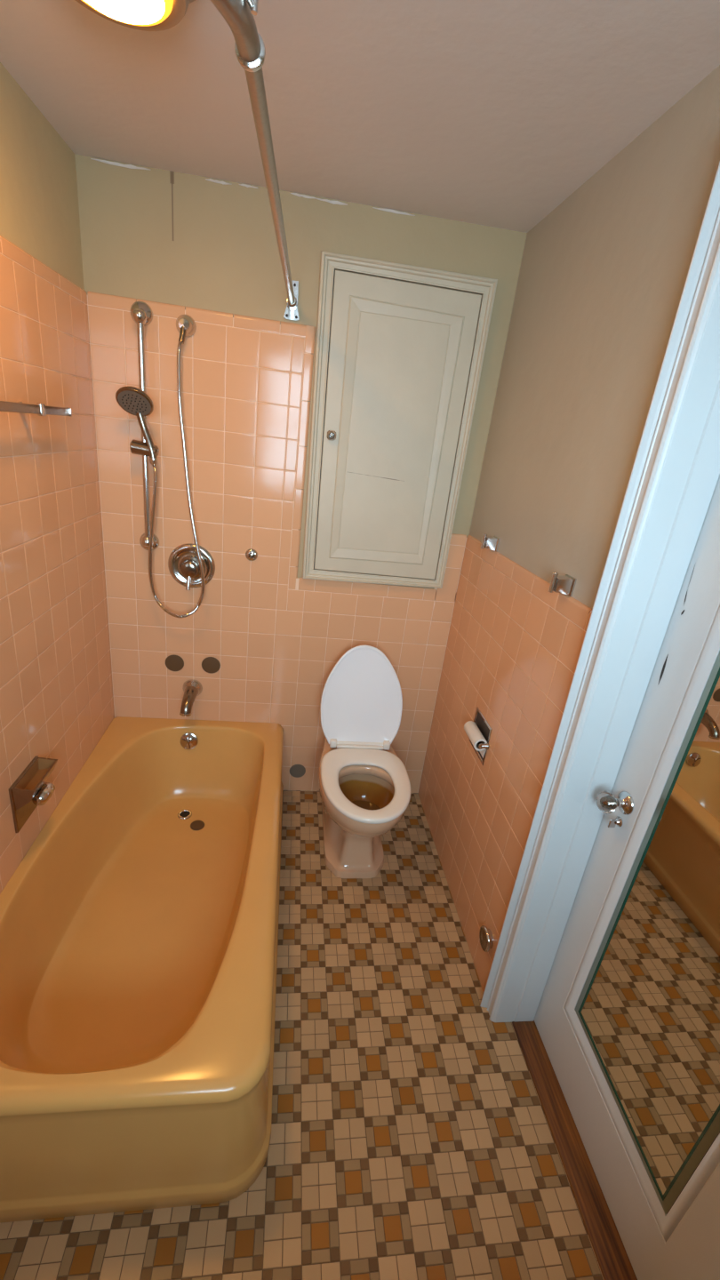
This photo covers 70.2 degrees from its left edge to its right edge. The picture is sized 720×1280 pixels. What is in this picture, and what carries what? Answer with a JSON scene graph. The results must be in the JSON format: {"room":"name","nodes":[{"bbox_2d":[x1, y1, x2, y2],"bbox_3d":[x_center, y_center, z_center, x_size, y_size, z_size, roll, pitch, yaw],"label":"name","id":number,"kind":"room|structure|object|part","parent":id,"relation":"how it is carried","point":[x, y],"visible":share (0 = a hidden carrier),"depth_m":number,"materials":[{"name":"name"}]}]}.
{"room":"bathroom","nodes":[
{"label":"bathroom","id":0,"kind":"room"},
{"bbox_2d":[0,62,114,894],"bbox_3d":[-0.882,0.033,0.750,0.120,2.470,2.750,4,22,-8],"label":"wall","id":1,"kind":"structure","parent":0,"point":[57,696],"depth_m":1.44,"materials":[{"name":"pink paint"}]},
{"bbox_2d":[8,755,57,832],"bbox_3d":[-0.921,0.439,1.464,0.062,0.148,0.152,4,22,-8],"label":"soap dish","id":2,"kind":"object","parent":1,"relation":"attached to","point":[29,790],"visible":1,"depth_m":1.45,"materials":[{"name":"silver metal"}]},
{"bbox_3d":[-0.948,0.437,1.460,0.008,0.148,0.152,4,22,-8],"label":"plate","id":3,"kind":"part","parent":2,"relation":"part of","materials":[{"name":"silver metal"}]},
{"bbox_2d":[12,757,57,810],"bbox_3d":[-0.914,0.406,1.451,0.055,0.073,0.148,4,22,-8],"label":"tray","id":4,"kind":"object","parent":2,"relation":"on","point":[30,785],"depth_m":1.45,"materials":[{"name":"brown"}]},
{"bbox_2d":[0,400,71,416],"bbox_3d":[-0.813,-0.524,1.145,0.056,0.030,0.680,4,22,-8],"label":"towel bar","id":5,"kind":"object","parent":1,"relation":"attached to","point":[40,409],"visible":1,"depth_m":1.27,"materials":[{"name":"silver metal"}]},
{"bbox_3d":[-0.831,-0.586,1.297,0.056,0.030,0.025,4,22,-8],"label":"post","id":6,"kind":"part","parent":5,"relation":"part of","materials":[{"name":"silver metal"}]},
{"bbox_2d":[74,154,527,792],"bbox_3d":[-0.186,-0.401,2.079,1.820,2.470,0.130,4,22,-8],"label":"wall","id":7,"kind":"structure","parent":0,"point":[204,249],"depth_m":1.85,"materials":[{"name":"paint"}]},
{"bbox_2d":[129,301,159,550],"bbox_3d":[-0.739,-0.704,1.774,0.092,0.814,0.104,4,22,-8],"label":"slide rail","id":8,"kind":"object","parent":7,"relation":"attached to","point":[141,313],"visible":0.86,"depth_m":1.74,"materials":[{"name":"silver metal"}]},
{"bbox_2d":[115,386,157,464],"bbox_3d":[-0.741,-0.707,1.695,0.117,0.234,0.094,4,22,-8],"label":"shower","id":9,"kind":"object","parent":8,"relation":"attached to","point":[134,401],"visible":1,"depth_m":1.67,"materials":[{"name":"silver metal"}]},
{"bbox_3d":[-0.725,-0.712,1.726,0.075,0.191,0.035,4,22,-8],"label":"handle","id":10,"kind":"part","parent":9,"relation":"part of","materials":[{"name":"silver metal"}]},
{"bbox_3d":[-0.709,-1.049,1.642,0.069,0.075,0.094,4,22,-8],"label":"rail mount","id":11,"kind":"part","parent":8,"relation":"part of","materials":[{"name":"silver metal"}]},
{"bbox_3d":[-0.794,-0.363,1.911,0.069,0.071,0.093,4,22,-8],"label":"rail mount","id":12,"kind":"part","parent":8,"relation":"part of","materials":[{"name":"silver metal"}]},
{"bbox_2d":[165,654,183,671],"bbox_3d":[-0.774,0.097,2.139,0.077,0.077,0.004,4,22,-8],"label":"cover plate","id":13,"kind":"object","parent":7,"relation":"attached to","point":[173,662],"visible":1,"depth_m":2.14,"materials":[{"name":"brown metal"}]},
{"bbox_2d":[176,314,196,343],"bbox_3d":[-0.575,-1.022,1.683,0.065,0.090,0.052,4,22,-8],"label":"outlet","id":14,"kind":"object","parent":7,"relation":"attached to","point":[186,325],"visible":1,"depth_m":1.67,"materials":[{"name":"silver metal"}]},
{"bbox_2d":[148,341,205,617],"bbox_3d":[-0.655,-0.532,1.830,0.209,0.963,0.059,4,22,-8],"label":"shower hose","id":15,"kind":"object","parent":14,"relation":"attached to","point":[180,345],"visible":1,"depth_m":1.84,"materials":[{"name":"silver metal"}]},
{"bbox_2d":[179,679,202,716],"bbox_3d":[-0.709,0.242,2.131,0.083,0.110,0.151,4,22,-8],"label":"tub spout","id":16,"kind":"object","parent":7,"relation":"attached to","point":[192,688],"visible":1,"depth_m":2.12,"materials":[{"name":"silver metal"}]},
{"bbox_3d":[-0.708,0.252,2.121,0.055,0.087,0.116,4,22,-8],"label":"spout","id":17,"kind":"part","parent":16,"relation":"part of","materials":[{"name":"silver metal"}]},
{"bbox_2d":[168,543,215,590],"bbox_3d":[-0.652,-0.275,1.964,0.177,0.177,0.074,4,22,-8],"label":"shower valve","id":18,"kind":"object","parent":7,"relation":"attached to","point":[183,564],"visible":0.93,"depth_m":1.98,"materials":[{"name":"silver metal"}]},
{"bbox_3d":[-0.656,-0.222,1.962,0.017,0.062,0.032,9,21,5],"label":"lever","id":19,"kind":"part","parent":18,"relation":"part of","materials":[{"name":"silver metal"}]},
{"bbox_2d":[201,656,220,673],"bbox_3d":[-0.628,0.106,2.160,0.077,0.077,0.004,4,22,-8],"label":"cover plate","id":20,"kind":"object","parent":7,"relation":"attached to","point":[211,665],"visible":1,"depth_m":2.16,"materials":[{"name":"brown metal"}]},
{"bbox_2d":[245,548,257,560],"bbox_3d":[-0.424,-0.331,1.999,0.049,0.049,0.018,4,22,-8],"label":"button","id":21,"kind":"object","parent":7,"relation":"attached to","point":[252,555],"visible":1,"depth_m":2.00,"materials":[{"name":"grey metal"}]},
{"bbox_2d":[210,0,299,320],"bbox_3d":[-0.442,-0.997,0.973,0.675,0.347,1.417,4,22,-8],"label":"shower curtain rod","id":22,"kind":"object","parent":7,"relation":"attached to","point":[250,49],"visible":1,"depth_m":0.65,"materials":[{"name":"silver metal"}]},
{"bbox_2d":[288,296,295,306],"bbox_3d":[-0.224,-1.113,1.684,0.028,0.028,0.024,4,22,-8],"label":"socket","id":23,"kind":"object","parent":22,"relation":"attached to","point":[293,304],"depth_m":1.68,"materials":[{"name":"silver metal"}]},
{"bbox_2d":[289,764,305,777],"bbox_3d":[-0.293,0.615,2.407,0.076,0.076,0.004,4,22,-8],"label":"cover plate","id":24,"kind":"object","parent":7,"relation":"attached to","point":[297,771],"visible":1,"depth_m":2.40,"materials":[{"name":"grey metal"}]},
{"bbox_2d":[302,250,497,588],"bbox_3d":[0.108,-0.734,1.890,0.597,1.096,0.050,4,22,-8],"label":"upper cabinet","id":25,"kind":"object","parent":7,"relation":"attached to","point":[400,348],"visible":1,"depth_m":1.86,"materials":[{"name":"paint"}]},
{"bbox_3d":[-0.103,-0.739,1.848,0.033,0.033,0.018,4,22,-8],"label":"knob glass","id":26,"kind":"part","parent":25,"relation":"part of","materials":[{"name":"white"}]},
{"bbox_2d":[0,790,604,1279],"bbox_3d":[-0.211,1.228,1.251,1.748,0.050,2.870,4,22,-8],"label":"floor","id":27,"kind":"structure","parent":0,"point":[412,1139],"depth_m":1.28,"materials":[{"name":"beige tile"}]},
{"bbox_2d":[0,716,283,1223],"bbox_3d":[-0.628,0.787,1.671,0.745,0.366,1.413,4,22,-8],"label":"bathtub","id":28,"kind":"object","parent":27,"relation":"on","point":[139,945],"visible":1,"depth_m":1.41,"materials":[{"name":"yellow ceramic"}]},
{"bbox_3d":[-0.739,0.441,2.200,0.053,0.049,0.017,4,22,-8],"label":"overflow lever","id":29,"kind":"part","parent":28,"relation":"part of","materials":[{"name":"silver metal"}]},
{"bbox_3d":[-0.737,0.435,2.208,0.075,0.072,0.029,4,22,-8],"label":"overflow plate","id":30,"kind":"part","parent":28,"relation":"part of","materials":[{"name":"silver metal"}]},
{"bbox_2d":[190,820,204,830],"bbox_3d":[-0.663,0.755,2.090,0.057,0.006,0.057,4,22,-8],"label":"drain cover","id":31,"kind":"object","parent":28,"relation":"in","point":[196,825],"visible":1,"depth_m":2.09,"materials":[{"name":"brown metal"}]},
{"bbox_2d":[318,645,411,878],"bbox_3d":[0.012,0.485,2.025,0.351,0.816,0.656,4,22,-8],"label":"toilet","id":32,"kind":"object","parent":27,"relation":"on","point":[365,790],"visible":1,"depth_m":2.07,"materials":[{"name":"porcelain"},{"name":"plastic"},{"name":"water"}]},
{"bbox_3d":[0.012,0.232,2.115,0.342,0.414,0.124,4,22,-8],"label":"lid","id":33,"kind":"part","parent":32,"relation":"part of","materials":[{"name":"white plastic"}]},
{"bbox_3d":[0.024,0.533,1.923,0.340,0.022,0.428,4,22,-8],"label":"seat","id":34,"kind":"part","parent":32,"relation":"part of","materials":[{"name":"white plastic"}]},
{"bbox_3d":[0.013,0.646,1.944,0.260,0.113,0.288,4,22,-8],"label":"bowl interior","id":35,"kind":"part","parent":32,"relation":"part of","materials":[{"name":"brown liquid"}]},
{"bbox_2d":[0,0,719,232],"bbox_3d":[0.064,-0.977,0.386,1.748,0.180,2.870,4,22,-8],"label":"ceiling","id":36,"kind":"structure","parent":0,"point":[490,113],"depth_m":1.10,"materials":[{"name":"paint"}]},
{"bbox_2d":[75,0,195,31],"bbox_3d":[-0.389,-1.065,0.807,0.300,0.082,0.300,4,22,-8],"label":"ceiling light","id":37,"kind":"object","parent":36,"relation":"attached to","point":[147,15],"visible":1,"depth_m":0.85,"materials":[{"name":"white glass"}]},
{"bbox_3d":[-0.393,-1.034,0.819,0.152,0.014,0.152,4,22,-8],"label":"lamp glass","id":38,"kind":"part","parent":37,"relation":"part of","materials":[{"name":"white glass"}]},
{"bbox_2d":[417,64,719,991],"bbox_3d":[0.672,0.138,0.977,0.228,2.470,2.750,4,22,-8],"label":"wall","id":39,"kind":"structure","parent":0,"point":[603,276],"depth_m":1.43,"materials":[{"name":"paint"}]},
{"bbox_2d":[469,707,492,765],"bbox_3d":[0.407,0.337,1.792,0.036,0.144,0.163,4,22,-8],"label":"paper holder","id":40,"kind":"object","parent":39,"relation":"attached to","point":[481,722],"visible":0.56,"depth_m":1.77,"materials":[{"name":"silver metal"}]},
{"bbox_2d":[464,720,487,758],"bbox_3d":[0.399,0.346,1.787,0.047,0.075,0.119,4,22,-8],"label":"toilet roll","id":41,"kind":"object","parent":40,"relation":"in","point":[471,729],"visible":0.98,"depth_m":1.76,"materials":[{"name":"beige paper"}]},
{"bbox_3d":[0.414,0.357,1.724,0.035,0.022,0.022,4,22,-8],"label":"holder arm","id":42,"kind":"part","parent":40,"relation":"part of","materials":[{"name":"silver metal"}]},
{"bbox_2d":[479,925,493,951],"bbox_3d":[0.398,0.941,1.614,0.023,0.073,0.073,4,22,-8],"label":"door stop","id":43,"kind":"object","parent":39,"relation":"attached to","point":[485,935],"visible":1,"depth_m":1.60,"materials":[{"name":"silver metal"}]},
{"bbox_2d":[480,533,500,551],"bbox_3d":[0.452,-0.343,1.789,0.054,0.054,0.048,4,22,-8],"label":"bracket","id":44,"kind":"object","parent":39,"relation":"attached to","point":[488,542],"visible":1,"depth_m":1.77,"materials":[{"name":"silver metal"}]},
{"bbox_3d":[0.457,-0.339,1.792,0.043,0.046,0.048,4,22,-8],"label":"bracket arm","id":45,"kind":"part","parent":44,"relation":"part of","materials":[{"name":"silver metal"}]},
{"bbox_2d":[548,571,576,596],"bbox_3d":[0.510,-0.145,1.302,0.054,0.054,0.048,4,22,-8],"label":"bracket","id":46,"kind":"object","parent":39,"relation":"attached to","point":[563,584],"visible":1,"depth_m":1.29,"materials":[{"name":"silver metal"}]},
{"bbox_2d":[512,1020,637,1279],"bbox_3d":[0.578,1.306,1.270,0.165,0.036,0.665,4,22,-8],"label":"threshold","id":47,"kind":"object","parent":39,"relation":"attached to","point":[614,1263],"depth_m":1.26,"materials":[{"name":"brown wood"}]},
{"bbox_2d":[480,161,719,1022],"bbox_3d":[0.515,0.137,1.218,0.036,2.160,0.125,4,22,-8],"label":"trim","id":48,"kind":"structure","parent":39,"relation":"attached to","point":[702,281],"depth_m":1.09,"materials":[{"name":"white paint"}]},
{"bbox_2d":[495,281,719,1022],"bbox_3d":[0.671,0.327,0.896,0.220,2.080,0.819,4,22,-8],"label":"trim","id":49,"kind":"structure","parent":39,"relation":"attached to","point":[691,471],"depth_m":1.14,"materials":[{"name":"white paint"}]},
{"bbox_2d":[534,474,719,1279],"bbox_3d":[0.666,0.332,0.908,0.105,2.041,0.708,4,22,-8],"label":"door","id":50,"kind":"structure","parent":39,"relation":"in","point":[627,1019],"depth_m":1.10,"materials":[{"name":"white paint"}]},
{"bbox_3d":[0.617,0.386,1.216,0.036,0.055,0.055,4,22,-8],"label":"knob","id":51,"kind":"part","parent":50,"relation":"part of","materials":[{"name":"silver metal"}]},
{"bbox_3d":[0.687,0.342,0.922,0.016,1.686,0.450,4,22,-8],"label":"panel moulding","id":52,"kind":"part","parent":50,"relation":"part of","materials":[{"name":"white paint"}]},
{"bbox_2d":[574,651,719,1214],"bbox_3d":[0.694,0.347,0.921,0.010,1.617,0.394,4,22,-8],"label":"mirror","id":53,"kind":"object","parent":50,"relation":"attached to","point":[647,983],"depth_m":1.07,"materials":[{"name":"grey mirror"}]}
]}

